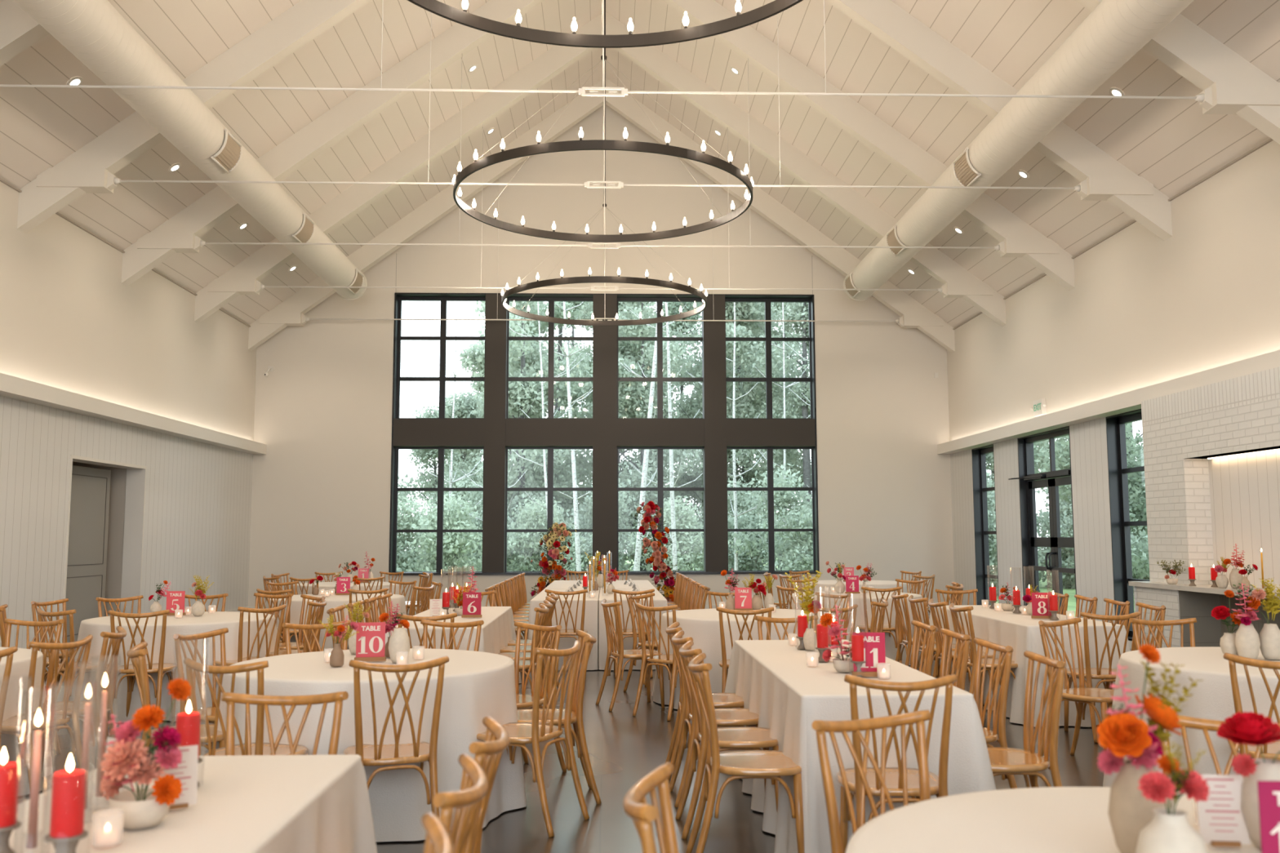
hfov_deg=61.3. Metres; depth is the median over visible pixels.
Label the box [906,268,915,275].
recessed light
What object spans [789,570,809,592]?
chair
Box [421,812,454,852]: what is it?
chair
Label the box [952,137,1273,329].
trim
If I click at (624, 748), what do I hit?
floor
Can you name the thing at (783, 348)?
birch tree
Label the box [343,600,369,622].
flower bouquet
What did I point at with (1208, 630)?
wall
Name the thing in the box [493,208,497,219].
bulb
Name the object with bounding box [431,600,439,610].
print
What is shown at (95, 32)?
air duct
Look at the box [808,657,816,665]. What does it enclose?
tealight
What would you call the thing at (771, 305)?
tree
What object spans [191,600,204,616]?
flower vase
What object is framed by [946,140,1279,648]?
wall
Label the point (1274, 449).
light strip
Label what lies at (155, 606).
flower vase
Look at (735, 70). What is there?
recessed light
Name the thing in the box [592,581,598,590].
flower vase
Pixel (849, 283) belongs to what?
grille
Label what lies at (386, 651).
flower vase
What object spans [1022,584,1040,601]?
flower bouquet
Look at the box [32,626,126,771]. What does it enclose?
chair
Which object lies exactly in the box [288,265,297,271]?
recessed light
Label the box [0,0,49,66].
ceiling beam
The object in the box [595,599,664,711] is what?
chair
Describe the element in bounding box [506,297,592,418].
window
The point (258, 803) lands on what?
tablecloth
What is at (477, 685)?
tablecloth
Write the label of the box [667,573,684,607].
chair
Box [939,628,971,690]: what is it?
chair
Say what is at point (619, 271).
bulb socket
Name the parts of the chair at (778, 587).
leg, rail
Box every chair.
[0,604,61,697]
[0,634,93,796]
[0,646,17,756]
[4,618,64,754]
[31,598,75,688]
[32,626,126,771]
[36,608,108,731]
[95,595,143,617]
[106,609,177,728]
[126,641,225,754]
[173,627,228,724]
[183,657,307,755]
[185,593,228,611]
[212,604,286,686]
[221,691,348,755]
[253,592,293,643]
[256,588,305,643]
[262,575,279,604]
[265,598,326,657]
[266,581,298,595]
[271,573,289,595]
[279,594,325,649]
[282,620,351,654]
[289,577,318,595]
[314,571,342,582]
[326,604,347,649]
[342,587,388,636]
[342,656,448,818]
[346,600,364,631]
[352,576,384,593]
[363,596,378,622]
[377,592,393,624]
[379,571,404,587]
[388,580,416,615]
[395,613,457,649]
[404,572,433,615]
[405,573,429,613]
[411,584,434,616]
[420,619,484,651]
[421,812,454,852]
[431,581,443,599]
[432,753,488,852]
[461,590,496,606]
[464,715,510,852]
[476,640,589,837]
[484,585,528,671]
[492,582,528,623]
[497,581,528,621]
[498,600,552,703]
[500,595,555,696]
[503,578,528,617]
[507,577,528,613]
[507,592,559,693]
[511,575,529,610]
[513,604,549,704]
[514,621,566,772]
[515,573,529,608]
[515,573,529,635]
[516,630,601,804]
[544,589,587,663]
[565,570,593,580]
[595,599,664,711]
[601,569,628,580]
[612,588,654,678]
[622,762,679,852]
[623,592,658,692]
[632,602,693,720]
[665,622,743,781]
[666,572,682,604]
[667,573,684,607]
[668,576,690,612]
[669,630,759,808]
[675,574,688,609]
[675,640,778,839]
[685,653,804,852]
[686,578,695,609]
[688,580,700,609]
[693,582,703,609]
[697,584,710,608]
[706,591,734,608]
[715,607,773,693]
[754,585,766,608]
[754,615,818,639]
[763,572,786,608]
[775,585,810,609]
[778,573,800,608]
[786,578,816,595]
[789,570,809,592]
[811,710,931,852]
[813,604,857,641]
[814,591,851,639]
[835,674,957,852]
[857,586,902,663]
[870,598,888,632]
[891,591,950,678]
[895,578,925,598]
[900,570,921,594]
[908,595,970,686]
[910,620,937,675]
[913,574,935,613]
[917,583,964,662]
[928,598,997,711]
[934,589,977,605]
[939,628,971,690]
[949,603,1017,694]
[951,582,960,603]
[973,637,1017,789]
[986,650,1066,787]
[1038,617,1114,756]
[1048,591,1069,615]
[1063,611,1140,743]
[1074,594,1097,620]
[1103,598,1130,631]
[1128,617,1196,650]
[1135,602,1165,648]
[1160,715,1279,778]
[1223,653,1279,775]
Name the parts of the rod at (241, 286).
rod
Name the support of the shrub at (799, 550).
on the ground
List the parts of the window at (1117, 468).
frame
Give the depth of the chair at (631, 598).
10.18 m
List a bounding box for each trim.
[0,177,250,327]
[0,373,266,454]
[60,454,146,643]
[388,293,819,573]
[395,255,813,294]
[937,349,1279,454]
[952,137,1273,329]
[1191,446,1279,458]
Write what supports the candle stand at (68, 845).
on the tablecloth at (258, 803)
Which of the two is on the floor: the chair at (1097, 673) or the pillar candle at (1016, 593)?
the chair at (1097, 673)
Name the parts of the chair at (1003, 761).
seat, leg, rail, leg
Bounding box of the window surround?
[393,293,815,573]
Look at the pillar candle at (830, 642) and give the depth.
6.11 m
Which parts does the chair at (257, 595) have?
leg, rail, leg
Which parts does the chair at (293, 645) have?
seat, leg, rail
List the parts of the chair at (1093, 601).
leg, rail, leg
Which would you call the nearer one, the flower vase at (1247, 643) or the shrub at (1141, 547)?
the flower vase at (1247, 643)
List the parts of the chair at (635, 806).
leg, rail, leg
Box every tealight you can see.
[96,823,118,844]
[325,653,330,661]
[397,656,405,664]
[414,650,422,658]
[790,637,796,644]
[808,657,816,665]
[879,668,888,677]
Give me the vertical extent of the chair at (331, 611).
0.908 m
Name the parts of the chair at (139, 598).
leg, rail, leg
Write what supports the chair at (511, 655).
on the floor
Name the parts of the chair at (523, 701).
leg, seat, rail, leg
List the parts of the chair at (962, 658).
leg, rail, leg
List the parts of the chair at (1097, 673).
leg, leg, seat, leg, rail, leg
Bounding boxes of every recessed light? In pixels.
[66,76,83,88]
[168,163,181,172]
[238,222,248,230]
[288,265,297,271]
[467,64,477,72]
[486,127,494,134]
[714,128,721,136]
[730,66,739,75]
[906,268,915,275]
[953,226,963,234]
[1017,169,1029,178]
[1109,87,1124,98]
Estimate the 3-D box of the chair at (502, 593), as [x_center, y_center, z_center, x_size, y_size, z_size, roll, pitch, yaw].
[-1.501,2.346,13.128,0.518,0.908,0.447,0,-6,-4]
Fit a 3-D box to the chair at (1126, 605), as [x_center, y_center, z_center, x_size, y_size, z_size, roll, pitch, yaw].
[3.901,1.930,9.175,0.518,0.908,0.447,0,-6,-1]
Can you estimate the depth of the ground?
32.45 m
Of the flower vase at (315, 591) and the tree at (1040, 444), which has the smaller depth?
the flower vase at (315, 591)
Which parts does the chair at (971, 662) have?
leg, rail, leg, seat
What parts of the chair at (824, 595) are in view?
rail, leg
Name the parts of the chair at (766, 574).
rail, seat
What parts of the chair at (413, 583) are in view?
leg, rail, leg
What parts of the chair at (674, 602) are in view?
leg, leg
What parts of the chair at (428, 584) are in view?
leg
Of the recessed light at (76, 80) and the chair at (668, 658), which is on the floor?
the chair at (668, 658)
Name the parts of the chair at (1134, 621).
leg, rail, leg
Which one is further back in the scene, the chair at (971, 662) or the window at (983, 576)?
the window at (983, 576)
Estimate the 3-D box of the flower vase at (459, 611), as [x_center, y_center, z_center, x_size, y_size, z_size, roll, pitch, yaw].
[-1.586,1.637,9.539,0.112,0.055,0.112,0,-6,-2]
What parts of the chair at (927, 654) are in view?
leg, rail, leg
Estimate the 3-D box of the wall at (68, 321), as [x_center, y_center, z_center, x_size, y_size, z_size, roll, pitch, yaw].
[-7.144,-0.594,7.332,0.250,5.603,26.900,0,-6,-2]
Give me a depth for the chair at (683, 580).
14.88 m
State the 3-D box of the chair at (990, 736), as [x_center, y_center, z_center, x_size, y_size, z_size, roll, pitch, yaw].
[1.653,1.564,5.526,0.518,0.908,0.447,0,-6,-4]
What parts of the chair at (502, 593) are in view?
leg, leg, seat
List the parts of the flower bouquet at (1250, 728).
stem, stem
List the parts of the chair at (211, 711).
leg, rail, seat, leg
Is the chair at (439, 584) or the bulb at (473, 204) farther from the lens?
the chair at (439, 584)
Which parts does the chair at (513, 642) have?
seat, leg, rail, leg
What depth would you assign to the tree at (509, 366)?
44.92 m
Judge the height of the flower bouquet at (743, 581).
0.154 m
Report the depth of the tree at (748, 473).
46.92 m
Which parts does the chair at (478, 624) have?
leg, rail, leg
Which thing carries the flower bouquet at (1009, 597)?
on the flower vase at (1005, 606)
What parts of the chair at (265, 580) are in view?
leg, rail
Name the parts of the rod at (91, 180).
rod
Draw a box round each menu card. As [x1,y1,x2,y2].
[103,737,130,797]
[153,745,198,809]
[429,599,442,616]
[1196,774,1249,847]
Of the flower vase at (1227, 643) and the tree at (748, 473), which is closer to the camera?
the flower vase at (1227, 643)
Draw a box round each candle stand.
[0,821,21,852]
[44,830,88,852]
[197,757,202,787]
[441,606,450,614]
[449,600,454,607]
[453,603,458,611]
[795,636,805,649]
[815,647,829,662]
[828,644,840,657]
[849,660,866,676]
[988,600,997,608]
[1012,604,1022,613]
[1048,610,1058,619]
[1187,578,1195,586]
[1210,580,1217,586]
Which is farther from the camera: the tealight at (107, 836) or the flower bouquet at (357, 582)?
the flower bouquet at (357, 582)
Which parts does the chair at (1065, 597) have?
rail, leg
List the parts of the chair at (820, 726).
leg, rail, leg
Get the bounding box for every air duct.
[13,0,367,300]
[843,0,1194,301]
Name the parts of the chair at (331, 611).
leg, rail, leg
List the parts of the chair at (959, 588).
leg, rail, leg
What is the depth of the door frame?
15.77 m
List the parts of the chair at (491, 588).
leg, rail, seat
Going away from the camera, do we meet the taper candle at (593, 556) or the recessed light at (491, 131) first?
the taper candle at (593, 556)
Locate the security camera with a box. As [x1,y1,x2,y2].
[263,365,273,376]
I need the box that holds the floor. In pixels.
[17,611,1131,852]
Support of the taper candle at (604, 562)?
in the holder
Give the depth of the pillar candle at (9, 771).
2.31 m
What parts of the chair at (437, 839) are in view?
leg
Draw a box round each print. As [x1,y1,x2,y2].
[164,749,191,795]
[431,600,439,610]
[1205,778,1239,831]
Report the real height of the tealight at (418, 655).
0.040 m
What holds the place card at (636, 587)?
on the tablecloth at (659, 600)
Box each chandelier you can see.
[408,0,802,48]
[452,0,753,242]
[501,0,707,325]
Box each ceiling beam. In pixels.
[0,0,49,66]
[17,0,371,233]
[121,0,544,285]
[194,13,602,323]
[248,79,603,351]
[605,11,1006,326]
[605,77,955,353]
[662,0,1075,290]
[825,0,1172,240]
[1074,0,1279,144]
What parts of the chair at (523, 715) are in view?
seat, leg, rail, leg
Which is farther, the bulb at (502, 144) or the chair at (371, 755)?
the bulb at (502, 144)
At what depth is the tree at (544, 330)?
50.72 m
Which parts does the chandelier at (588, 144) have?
stem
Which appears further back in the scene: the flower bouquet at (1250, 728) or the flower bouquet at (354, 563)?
the flower bouquet at (354, 563)
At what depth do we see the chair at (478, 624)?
7.15 m
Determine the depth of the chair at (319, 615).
9.35 m
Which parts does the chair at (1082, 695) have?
leg, rail, leg, seat, leg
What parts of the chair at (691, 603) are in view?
leg, leg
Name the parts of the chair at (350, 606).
leg, rail, leg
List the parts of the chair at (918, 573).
rail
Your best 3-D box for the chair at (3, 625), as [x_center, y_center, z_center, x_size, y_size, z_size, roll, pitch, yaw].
[-5.003,1.912,8.779,0.518,0.908,0.447,3,-7,-27]
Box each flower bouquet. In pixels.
[99,678,191,805]
[148,580,171,601]
[190,575,214,600]
[309,575,323,584]
[320,614,358,644]
[333,572,342,581]
[338,561,359,573]
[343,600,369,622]
[352,575,360,584]
[363,551,375,568]
[378,600,409,637]
[452,582,472,608]
[462,566,478,592]
[585,551,604,579]
[595,555,607,573]
[605,565,618,583]
[720,568,739,594]
[742,579,751,587]
[743,573,766,595]
[761,574,777,591]
[784,570,823,628]
[819,604,852,662]
[825,561,845,580]
[856,563,876,581]
[998,582,1018,604]
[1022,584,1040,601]
[1096,644,1203,775]
[1137,741,1209,814]
[1156,560,1185,579]
[1211,590,1242,633]
[1213,556,1231,573]
[1217,711,1279,777]
[1223,545,1244,568]
[1231,582,1259,625]
[1238,564,1257,576]
[1243,577,1279,624]
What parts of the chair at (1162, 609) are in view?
leg, rail, leg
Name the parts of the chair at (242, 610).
seat, leg, rail, leg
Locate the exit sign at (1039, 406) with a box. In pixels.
[1030,398,1046,416]
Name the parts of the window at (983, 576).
frame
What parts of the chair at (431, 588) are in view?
leg, rail, leg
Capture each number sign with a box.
[165,591,186,615]
[335,577,350,595]
[354,622,386,662]
[358,568,368,582]
[461,592,481,617]
[733,587,752,610]
[843,567,853,582]
[844,575,859,593]
[851,632,886,676]
[1031,592,1051,618]
[1257,781,1279,852]
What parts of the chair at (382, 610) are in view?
leg, rail, leg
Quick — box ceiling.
[0,0,1279,327]
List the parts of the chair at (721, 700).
leg, rail, leg, seat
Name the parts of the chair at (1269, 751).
leg, rail, seat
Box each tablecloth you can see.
[0,647,53,795]
[8,754,377,852]
[68,611,277,722]
[211,648,526,841]
[265,593,406,651]
[293,582,401,595]
[385,606,521,683]
[524,589,599,670]
[544,580,599,592]
[598,589,667,670]
[600,580,656,589]
[652,608,836,709]
[719,640,995,852]
[787,591,925,665]
[803,580,909,593]
[845,786,1261,852]
[928,604,1130,727]
[1102,646,1279,786]
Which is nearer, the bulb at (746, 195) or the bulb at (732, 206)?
the bulb at (746, 195)
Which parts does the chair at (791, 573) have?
rail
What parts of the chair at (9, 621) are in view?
leg, rail, leg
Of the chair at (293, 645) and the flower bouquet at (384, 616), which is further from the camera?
the chair at (293, 645)
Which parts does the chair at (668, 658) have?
leg, rail, seat, leg, leg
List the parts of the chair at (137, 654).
rail, leg, leg, seat, leg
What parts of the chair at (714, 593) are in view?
leg, rail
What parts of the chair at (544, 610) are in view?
seat, leg, rail, leg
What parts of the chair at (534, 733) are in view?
leg, seat, leg, rail, leg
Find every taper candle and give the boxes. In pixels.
[26,709,42,848]
[80,684,91,809]
[95,673,107,797]
[589,560,591,594]
[592,555,594,589]
[604,561,605,593]
[1260,548,1264,588]
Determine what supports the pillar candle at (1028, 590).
on the candle stand
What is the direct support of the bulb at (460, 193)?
attached to the chandelier at (588, 144)
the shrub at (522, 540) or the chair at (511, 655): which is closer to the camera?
the chair at (511, 655)
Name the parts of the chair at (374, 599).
leg, rail, leg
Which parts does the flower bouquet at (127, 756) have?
stem, stem, stem, stem, stem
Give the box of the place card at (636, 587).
[632,586,639,591]
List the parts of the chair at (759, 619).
leg, rail, leg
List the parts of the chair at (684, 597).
leg, leg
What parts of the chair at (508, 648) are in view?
seat, leg, rail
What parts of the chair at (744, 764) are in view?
leg, rail, leg, seat, leg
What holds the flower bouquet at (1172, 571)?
on the flower vase at (1170, 581)
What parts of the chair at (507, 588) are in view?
leg, leg, seat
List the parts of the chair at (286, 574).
leg, rail, leg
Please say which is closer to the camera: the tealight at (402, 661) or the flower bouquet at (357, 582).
the tealight at (402, 661)
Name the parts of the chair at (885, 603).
leg, rail, leg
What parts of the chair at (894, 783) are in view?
leg, leg, seat, rail, leg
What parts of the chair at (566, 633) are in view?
leg, rail, seat, leg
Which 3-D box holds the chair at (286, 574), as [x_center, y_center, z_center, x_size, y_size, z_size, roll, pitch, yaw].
[-5.321,2.686,16.373,0.518,0.908,0.447,-2,-6,17]
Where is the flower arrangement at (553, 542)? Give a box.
[529,522,577,596]
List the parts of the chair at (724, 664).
leg, seat, rail, leg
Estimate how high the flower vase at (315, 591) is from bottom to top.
0.112 m
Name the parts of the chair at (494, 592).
rail, leg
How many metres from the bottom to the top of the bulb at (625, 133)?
0.137 m
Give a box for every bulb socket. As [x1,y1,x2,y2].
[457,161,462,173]
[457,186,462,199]
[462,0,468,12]
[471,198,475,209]
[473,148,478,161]
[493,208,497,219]
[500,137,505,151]
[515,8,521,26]
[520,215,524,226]
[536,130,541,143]
[536,272,539,281]
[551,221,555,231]
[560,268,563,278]
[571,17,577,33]
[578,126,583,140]
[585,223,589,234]
[617,267,620,276]
[618,223,622,234]
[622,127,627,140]
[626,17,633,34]
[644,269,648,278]
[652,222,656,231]
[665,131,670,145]
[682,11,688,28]
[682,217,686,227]
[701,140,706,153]
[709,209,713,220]
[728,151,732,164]
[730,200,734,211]
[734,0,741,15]
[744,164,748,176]
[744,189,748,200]
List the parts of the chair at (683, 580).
leg, leg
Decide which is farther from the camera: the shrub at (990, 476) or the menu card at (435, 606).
the shrub at (990, 476)
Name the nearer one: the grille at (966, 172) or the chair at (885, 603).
the chair at (885, 603)
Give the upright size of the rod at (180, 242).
4.479 m
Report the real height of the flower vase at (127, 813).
0.069 m
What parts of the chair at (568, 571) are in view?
rail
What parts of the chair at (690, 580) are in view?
leg, leg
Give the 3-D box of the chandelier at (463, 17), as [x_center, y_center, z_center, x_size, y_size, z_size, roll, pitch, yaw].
[-0.238,-5.659,6.742,3.251,5.340,3.251,0,-6,-2]
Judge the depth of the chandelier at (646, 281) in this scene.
16.59 m
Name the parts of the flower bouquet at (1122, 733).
stem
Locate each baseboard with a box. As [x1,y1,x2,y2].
[39,607,248,651]
[248,604,950,613]
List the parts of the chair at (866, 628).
leg, seat, rail, leg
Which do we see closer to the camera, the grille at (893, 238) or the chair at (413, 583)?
the chair at (413, 583)
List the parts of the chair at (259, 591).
leg, rail, leg, seat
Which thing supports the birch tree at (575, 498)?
on the ground
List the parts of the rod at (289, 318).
rod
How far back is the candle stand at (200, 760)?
2.98 m
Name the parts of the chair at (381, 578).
rail, leg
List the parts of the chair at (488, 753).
leg, leg, rail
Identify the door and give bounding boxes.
[65,465,111,642]
[1008,426,1076,617]
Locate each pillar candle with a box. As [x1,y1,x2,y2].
[0,746,19,828]
[49,753,86,838]
[176,700,200,759]
[442,588,449,607]
[448,582,455,599]
[453,586,459,603]
[582,573,587,586]
[797,610,808,637]
[816,624,828,648]
[827,616,839,644]
[851,626,863,661]
[989,583,996,600]
[1013,586,1020,604]
[1026,585,1032,602]
[1048,591,1057,610]
[1188,564,1195,579]
[1210,564,1217,580]
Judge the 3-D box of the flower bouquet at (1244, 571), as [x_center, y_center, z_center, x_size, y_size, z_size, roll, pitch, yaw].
[6.082,1.450,10.790,0.186,0.148,0.085,-1,-6,6]
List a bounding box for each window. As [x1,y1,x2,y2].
[393,447,484,572]
[395,297,485,418]
[505,447,592,572]
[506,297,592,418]
[617,297,702,418]
[617,447,704,571]
[724,298,812,418]
[726,447,815,571]
[971,444,999,604]
[1106,408,1150,639]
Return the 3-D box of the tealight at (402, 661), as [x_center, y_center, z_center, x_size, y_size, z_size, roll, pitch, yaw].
[-1.281,1.256,5.806,0.044,0.040,0.044,0,-6,-2]
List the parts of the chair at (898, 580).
rail, leg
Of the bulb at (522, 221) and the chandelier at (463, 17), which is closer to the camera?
the chandelier at (463, 17)
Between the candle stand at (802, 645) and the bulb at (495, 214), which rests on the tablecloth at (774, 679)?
the candle stand at (802, 645)
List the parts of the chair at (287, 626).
leg, rail, leg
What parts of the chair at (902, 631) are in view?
leg, rail, leg, seat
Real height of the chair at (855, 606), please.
0.908 m
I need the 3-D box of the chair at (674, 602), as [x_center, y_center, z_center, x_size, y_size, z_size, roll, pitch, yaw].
[0.400,2.662,16.274,0.518,0.908,0.447,0,-6,-2]
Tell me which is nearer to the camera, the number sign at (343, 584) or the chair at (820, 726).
the chair at (820, 726)
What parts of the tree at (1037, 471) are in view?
crown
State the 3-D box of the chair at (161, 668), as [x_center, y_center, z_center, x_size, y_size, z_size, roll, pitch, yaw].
[-3.824,1.862,8.317,0.447,0.908,0.518,1,-6,-8]
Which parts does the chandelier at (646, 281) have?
stem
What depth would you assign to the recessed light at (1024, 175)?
14.50 m
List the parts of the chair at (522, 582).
leg, leg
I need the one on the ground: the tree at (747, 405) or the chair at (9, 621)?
the tree at (747, 405)
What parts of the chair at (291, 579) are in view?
leg, rail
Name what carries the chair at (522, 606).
on the floor
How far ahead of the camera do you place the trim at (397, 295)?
21.21 m
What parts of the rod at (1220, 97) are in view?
rod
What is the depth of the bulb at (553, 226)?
13.28 m
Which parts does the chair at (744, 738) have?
leg, rail, leg, seat, leg, leg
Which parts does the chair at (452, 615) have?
rail, leg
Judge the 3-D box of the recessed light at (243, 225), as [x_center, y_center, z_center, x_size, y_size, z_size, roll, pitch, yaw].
[-6.187,-3.124,16.824,0.144,0.111,0.175,-1,-6,5]
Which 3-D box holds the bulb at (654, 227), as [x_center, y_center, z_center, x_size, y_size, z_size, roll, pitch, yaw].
[0.173,-2.464,13.332,0.048,0.137,0.048,0,-6,-2]
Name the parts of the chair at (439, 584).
rail, leg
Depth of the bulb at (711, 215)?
12.83 m
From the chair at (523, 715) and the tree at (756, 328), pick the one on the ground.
the tree at (756, 328)
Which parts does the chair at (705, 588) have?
leg, leg, rail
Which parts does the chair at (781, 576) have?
leg, rail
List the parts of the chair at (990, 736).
leg, seat, rail, leg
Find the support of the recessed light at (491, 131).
in the ceiling
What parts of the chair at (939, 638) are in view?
leg, rail, leg, seat, leg, leg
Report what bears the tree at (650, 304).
on the ground
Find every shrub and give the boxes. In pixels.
[396,495,444,571]
[397,493,482,571]
[432,474,529,568]
[506,496,591,571]
[560,478,650,571]
[624,495,731,570]
[727,475,790,570]
[728,462,813,570]
[773,497,812,570]
[986,471,1046,595]
[986,474,995,530]
[1035,485,1075,588]
[1130,483,1149,576]
[1132,497,1150,596]
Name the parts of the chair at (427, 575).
seat, leg, rail, leg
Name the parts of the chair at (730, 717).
leg, rail, leg, seat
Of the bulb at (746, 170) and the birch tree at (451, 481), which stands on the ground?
the birch tree at (451, 481)
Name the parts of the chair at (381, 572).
rail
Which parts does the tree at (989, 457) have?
crown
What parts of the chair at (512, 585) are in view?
leg, leg, seat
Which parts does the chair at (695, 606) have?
leg, leg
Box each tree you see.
[397,404,469,571]
[397,473,416,505]
[404,306,483,511]
[417,448,479,515]
[426,389,484,528]
[457,448,526,521]
[458,301,592,571]
[472,301,564,470]
[472,320,546,571]
[507,301,592,564]
[509,301,586,571]
[535,302,649,516]
[542,301,592,571]
[544,301,592,571]
[570,302,674,565]
[577,302,702,571]
[617,303,686,570]
[629,302,702,570]
[635,302,686,570]
[647,302,786,551]
[648,302,703,567]
[675,328,767,570]
[686,302,767,570]
[691,302,811,564]
[701,302,788,560]
[730,302,811,534]
[752,302,809,568]
[758,302,810,546]
[759,331,811,487]
[786,343,809,533]
[985,452,1035,511]
[991,437,1059,479]
[1033,434,1137,561]
[1034,422,1149,579]
[1124,422,1143,532]
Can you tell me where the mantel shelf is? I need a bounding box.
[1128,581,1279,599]
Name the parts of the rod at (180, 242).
rod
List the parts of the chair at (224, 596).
rail, leg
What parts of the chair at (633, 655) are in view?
leg, rail, leg, seat, leg, leg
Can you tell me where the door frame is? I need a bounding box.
[72,461,126,616]
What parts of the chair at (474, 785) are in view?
leg, rail, leg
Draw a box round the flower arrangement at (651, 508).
[634,501,679,601]
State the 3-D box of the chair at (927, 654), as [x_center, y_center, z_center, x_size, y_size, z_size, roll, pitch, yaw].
[1.615,1.690,6.756,0.518,0.908,0.447,0,-6,-1]
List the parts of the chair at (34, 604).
leg, rail, seat, leg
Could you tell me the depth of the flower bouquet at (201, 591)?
9.50 m
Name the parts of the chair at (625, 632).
leg, seat, rail, leg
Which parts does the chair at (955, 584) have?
rail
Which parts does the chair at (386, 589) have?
leg, rail, leg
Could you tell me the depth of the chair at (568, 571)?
17.59 m
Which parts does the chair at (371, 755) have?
leg, seat, rail, leg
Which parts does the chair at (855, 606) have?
leg, rail, leg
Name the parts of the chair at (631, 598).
leg, rail, seat, leg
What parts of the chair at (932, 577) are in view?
leg, rail, leg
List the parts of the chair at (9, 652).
rail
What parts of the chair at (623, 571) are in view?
rail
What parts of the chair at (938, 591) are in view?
leg, rail, leg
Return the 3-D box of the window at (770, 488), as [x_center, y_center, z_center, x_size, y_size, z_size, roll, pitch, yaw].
[2.555,1.632,21.213,1.800,2.500,0.090,0,-6,-2]
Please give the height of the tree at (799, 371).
15.914 m
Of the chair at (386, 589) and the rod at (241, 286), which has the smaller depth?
the chair at (386, 589)
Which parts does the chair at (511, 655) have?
seat, leg, rail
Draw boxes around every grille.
[210,128,242,173]
[292,212,315,246]
[347,268,364,294]
[844,272,860,297]
[885,224,906,256]
[952,146,981,189]
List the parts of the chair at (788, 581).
rail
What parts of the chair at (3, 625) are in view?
leg, rail, leg, seat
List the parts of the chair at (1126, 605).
leg, rail, leg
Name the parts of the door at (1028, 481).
handle, handle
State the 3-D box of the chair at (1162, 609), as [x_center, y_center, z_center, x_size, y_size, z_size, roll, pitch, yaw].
[3.919,1.872,8.598,0.518,0.908,0.447,0,-6,-1]
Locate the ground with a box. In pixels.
[421,553,1134,616]
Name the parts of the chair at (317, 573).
rail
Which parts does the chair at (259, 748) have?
leg, rail, seat, leg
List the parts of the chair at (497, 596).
leg, leg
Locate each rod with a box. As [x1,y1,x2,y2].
[0,0,1279,114]
[35,12,1154,200]
[137,57,1059,257]
[207,128,993,297]
[259,178,943,328]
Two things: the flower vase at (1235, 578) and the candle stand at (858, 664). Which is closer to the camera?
the candle stand at (858, 664)
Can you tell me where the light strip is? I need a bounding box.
[1207,448,1279,459]
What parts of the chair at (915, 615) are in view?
leg, rail, leg, seat, leg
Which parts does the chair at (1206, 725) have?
leg, rail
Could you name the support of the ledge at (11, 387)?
attached to the wall at (68, 321)
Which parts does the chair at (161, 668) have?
leg, leg, rail, seat, leg, leg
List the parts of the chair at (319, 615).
seat, leg, rail, leg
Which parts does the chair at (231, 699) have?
leg, rail, leg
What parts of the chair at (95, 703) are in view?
leg, seat, leg, rail, leg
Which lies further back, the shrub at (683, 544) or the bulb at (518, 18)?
the shrub at (683, 544)
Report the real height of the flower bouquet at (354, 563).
0.212 m
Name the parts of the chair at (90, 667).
leg, rail, leg, seat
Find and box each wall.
[0,181,256,649]
[248,104,954,606]
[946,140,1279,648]
[1133,412,1213,612]
[1136,586,1279,648]
[1141,366,1279,584]
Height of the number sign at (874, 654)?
0.212 m
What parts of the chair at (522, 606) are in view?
leg, leg, seat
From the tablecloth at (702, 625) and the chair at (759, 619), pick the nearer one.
the chair at (759, 619)
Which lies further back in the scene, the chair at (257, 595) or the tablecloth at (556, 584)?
the tablecloth at (556, 584)
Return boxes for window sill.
[389,571,819,575]
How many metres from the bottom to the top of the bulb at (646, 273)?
0.137 m
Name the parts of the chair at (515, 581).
leg, leg, seat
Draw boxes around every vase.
[108,788,169,829]
[150,601,161,612]
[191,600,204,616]
[312,585,318,595]
[329,643,344,666]
[346,573,353,582]
[347,629,356,653]
[351,584,359,593]
[368,571,373,582]
[384,636,390,657]
[388,627,410,662]
[453,608,462,615]
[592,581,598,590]
[596,573,603,587]
[606,583,614,593]
[725,594,734,609]
[751,595,762,609]
[764,593,773,608]
[803,628,817,650]
[832,657,853,672]
[834,580,844,593]
[861,582,867,592]
[1000,603,1014,610]
[1026,602,1032,614]
[1107,760,1172,852]
[1135,808,1207,852]
[1165,578,1177,584]
[1215,574,1228,588]
[1219,632,1238,655]
[1229,568,1243,588]
[1235,623,1260,659]
[1240,576,1250,590]
[1241,758,1279,848]
[1259,623,1279,659]
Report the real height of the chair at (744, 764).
0.908 m
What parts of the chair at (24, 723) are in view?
leg, leg, seat, rail, leg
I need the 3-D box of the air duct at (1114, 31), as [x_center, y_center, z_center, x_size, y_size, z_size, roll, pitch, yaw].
[4.459,-3.923,7.381,0.634,0.599,25.611,0,-6,-2]
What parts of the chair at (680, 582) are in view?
leg, leg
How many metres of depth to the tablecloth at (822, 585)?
15.76 m
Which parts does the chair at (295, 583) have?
rail, leg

